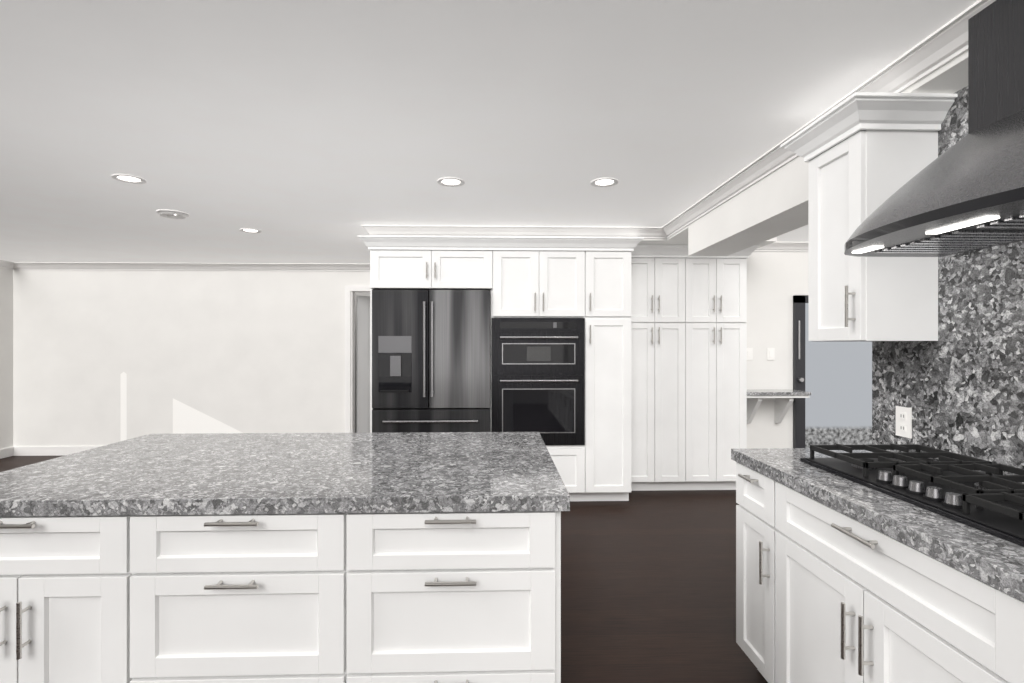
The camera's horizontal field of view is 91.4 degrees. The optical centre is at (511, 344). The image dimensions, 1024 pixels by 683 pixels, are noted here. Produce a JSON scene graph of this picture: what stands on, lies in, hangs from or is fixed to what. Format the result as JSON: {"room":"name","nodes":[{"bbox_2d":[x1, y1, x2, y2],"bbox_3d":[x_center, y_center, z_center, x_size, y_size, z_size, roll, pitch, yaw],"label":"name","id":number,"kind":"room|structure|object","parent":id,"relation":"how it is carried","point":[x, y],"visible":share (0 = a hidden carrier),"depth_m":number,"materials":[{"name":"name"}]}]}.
{"room":"kitchen","nodes":[
{"label":"kitchen","id":0,"kind":"room"},
{"bbox_2d":[0,268,12,448],"bbox_3d":[-6.054,0.175,1.386,0.120,2.370,9.770,0,0,-2],"label":"wall","id":1,"kind":"structure","parent":0,"point":[6,275],"depth_m":6.07,"materials":[{"name":"paint"}]},
{"bbox_2d":[13,270,369,446],"bbox_3d":[-3.063,0.175,6.302,6.150,2.370,0.121,0,0,-2],"label":"wall","id":2,"kind":"structure","parent":0,"point":[101,357],"depth_m":6.21,"materials":[{"name":"paint"}]},
{"bbox_2d":[0,446,100,458],"bbox_3d":[-1.555,1.305,1.520,8.879,0.110,9.528,0,0,-2],"label":"baseboard","id":3,"kind":"structure","parent":2,"relation":"attached to","point":[34,450],"depth_m":6.15,"materials":[{"name":"paint"}]},
{"bbox_2d":[345,285,369,432],"bbox_3d":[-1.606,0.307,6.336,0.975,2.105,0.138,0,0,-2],"label":"door frame","id":4,"kind":"structure","parent":2,"relation":"attached to","point":[349,294],"depth_m":6.26,"materials":[{"name":"paint"}]},
{"bbox_2d":[356,296,369,432],"bbox_3d":[-1.695,0.358,6.655,0.118,1.980,0.763,0,0,42],"label":"hall door","id":5,"kind":"structure","parent":2,"relation":"in","point":[362,302],"depth_m":6.43,"materials":[{"name":"grey paint"}]},
{"bbox_2d":[0,0,995,270],"bbox_3d":[-0.721,-0.969,1.544,10.548,0.082,9.528,0,0,-2],"label":"crown molding","id":6,"kind":"structure","parent":2,"relation":"attached to","point":[949,41],"depth_m":4.11,"materials":[{"name":"paint"}]},
{"bbox_2d":[0,455,767,682],"bbox_3d":[-0.743,1.385,2.284,10.790,0.050,11.250,0,0,-2],"label":"floor","id":7,"kind":"structure","parent":0,"point":[648,580],"depth_m":2.80,"materials":[{"name":"brown wood"}]},
{"bbox_2d":[0,432,569,682],"bbox_3d":[-0.810,0.899,1.948,1.927,0.921,1.108,0,0,-2],"label":"kitchen island","id":8,"kind":"object","parent":7,"relation":"on","point":[401,557],"visible":1,"depth_m":1.45,"materials":[{"name":"stone"}]},
{"bbox_2d":[372,290,490,432],"bbox_3d":[-0.686,0.449,4.480,0.985,1.822,0.698,0,0,-2],"label":"refrigerator","id":9,"kind":"object","parent":7,"relation":"on","point":[431,349],"visible":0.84,"depth_m":4.18,"materials":[{"name":"black metal"}]},
{"bbox_2d":[357,235,643,500],"bbox_3d":[-0.095,0.229,4.513,2.378,2.262,0.727,0,0,-2],"label":"tall cabinet","id":10,"kind":"object","parent":7,"relation":"on","point":[589,278],"visible":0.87,"depth_m":4.25,"materials":[{"name":"white wood"}]},
{"bbox_2d":[491,318,584,444],"bbox_3d":[0.214,0.311,4.508,0.792,1.079,0.695,0,0,-2],"label":"wall oven","id":11,"kind":"object","parent":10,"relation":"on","point":[538,364],"visible":0.89,"depth_m":4.22,"materials":[{"name":"black metal"}]},
{"bbox_2d":[631,245,759,490],"bbox_3d":[1.630,0.229,4.719,1.222,2.262,0.417,0,0,-2],"label":"pantry cabinet","id":12,"kind":"object","parent":7,"relation":"on","point":[689,313],"visible":0.89,"depth_m":4.60,"materials":[{"name":"white wood"}]},
{"bbox_2d":[731,448,1023,682],"bbox_3d":[1.298,0.899,0.409,0.696,0.921,3.440,0,0,-2],"label":"base cabinet","id":13,"kind":"object","parent":7,"relation":"on","point":[839,579],"visible":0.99,"depth_m":1.38,"materials":[{"name":"wood"}]},
{"bbox_2d":[800,443,1023,546],"bbox_3d":[1.336,0.404,1.430,0.475,0.068,0.920,0,0,-2],"label":"cooktop","id":14,"kind":"object","parent":13,"relation":"in","point":[948,487],"visible":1,"depth_m":1.47,"materials":[{"name":"black metal"}]},
{"bbox_2d":[0,0,977,263],"bbox_3d":[-0.743,-1.035,2.284,10.790,0.050,11.250,0,0,-2],"label":"ceiling","id":15,"kind":"structure","parent":0,"point":[304,124],"depth_m":2.10,"materials":[{"name":"paint"}]},
{"bbox_2d":[111,174,146,183],"bbox_3d":[-2.321,-1.006,3.033,0.170,0.006,0.170,0,0,-2],"label":"recessed light","id":16,"kind":"object","parent":15,"relation":"in","point":[126,178],"visible":1,"depth_m":3.03,"materials":[{"name":"paint"}]},
{"bbox_2d":[156,209,188,218],"bbox_3d":[-2.595,-0.995,3.825,0.210,0.030,0.210,0,0,-2],"label":"smoke detector","id":17,"kind":"object","parent":15,"relation":"attached to","point":[173,214],"visible":1,"depth_m":3.78,"materials":[{"name":"paint"}]},
{"bbox_2d":[240,228,260,232],"bbox_3d":[-2.302,-1.006,4.404,0.170,0.006,0.170,0,0,-2],"label":"recessed light","id":18,"kind":"object","parent":15,"relation":"in","point":[248,230],"visible":1,"depth_m":4.40,"materials":[{"name":"paint"}]},
{"bbox_2d":[437,177,464,186],"bbox_3d":[-0.377,-1.006,3.090,0.170,0.006,0.170,0,0,-2],"label":"recessed light","id":19,"kind":"object","parent":15,"relation":"in","point":[445,181],"visible":1,"depth_m":3.08,"materials":[{"name":"paint"}]},
{"bbox_2d":[591,177,618,186],"bbox_3d":[0.573,-1.006,3.098,0.170,0.006,0.170,0,0,-2],"label":"recessed light","id":20,"kind":"object","parent":15,"relation":"in","point":[600,182],"visible":1,"depth_m":3.10,"materials":[{"name":"paint"}]},
{"bbox_2d":[637,237,807,448],"bbox_3d":[1.626,0.175,4.705,5.670,2.370,0.690,0,0,-2],"label":"wall","id":21,"kind":"structure","parent":0,"point":[773,277],"depth_m":4.96,"materials":[{"name":"paint"}]},
{"bbox_2d":[747,348,752,359],"bbox_3d":[2.344,0.090,4.945,0.074,0.120,0.010,0,0,-2],"label":"switch plate","id":22,"kind":"object","parent":21,"relation":"attached to","point":[749,350],"visible":0.78,"depth_m":4.94,"materials":[{"name":"white plastic"}]},
{"bbox_2d":[767,348,774,359],"bbox_3d":[2.564,0.090,4.951,0.074,0.120,0.010,0,0,-2],"label":"switch plate","id":23,"kind":"object","parent":21,"relation":"attached to","point":[770,351],"visible":1,"depth_m":4.95,"materials":[{"name":"white plastic"}]},
{"bbox_2d":[747,389,810,422],"bbox_3d":[2.479,0.605,4.804,0.620,0.330,0.300,0,0,-2],"label":"shelf ledge","id":24,"kind":"object","parent":21,"relation":"attached to","point":[783,397],"visible":0.75,"depth_m":4.76,"materials":[{"name":"stone"}]},
{"bbox_2d":[793,295,871,447],"bbox_3d":[3.297,0.435,4.936,1.015,1.850,0.085,0,0,-2],"label":"entry door","id":25,"kind":"structure","parent":21,"relation":"in","point":[837,375],"depth_m":4.96,"materials":[{"name":"grey"}]},
{"bbox_2d":[667,50,1023,483],"bbox_3d":[1.613,0.175,0.603,0.300,2.370,7.510,0,0,-2],"label":"wall","id":26,"kind":"structure","parent":0,"point":[963,389],"depth_m":1.79,"materials":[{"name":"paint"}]},
{"bbox_2d":[780,92,957,341],"bbox_3d":[1.394,-0.455,2.010,0.372,0.880,0.471,0,0,-2],"label":"upper cabinet","id":27,"kind":"object","parent":26,"relation":"attached to","point":[865,148],"visible":0.96,"depth_m":1.86,"materials":[{"name":"white wood"}]},
{"bbox_2d":[896,406,911,438],"bbox_3d":[1.576,0.310,2.015,0.008,0.120,0.074,0,0,-2],"label":"outlet plate","id":28,"kind":"object","parent":26,"relation":"attached to","point":[903,414],"visible":1,"depth_m":2.01,"materials":[{"name":"white plastic"}]},
{"bbox_2d":[844,0,1023,256],"bbox_3d":[1.348,-0.663,1.391,0.500,0.689,0.900,0,0,-2],"label":"range hood","id":29,"kind":"object","parent":26,"relation":"attached to","point":[970,197],"visible":1,"depth_m":1.41,"materials":[{"name":"grey metal"}]}
]}

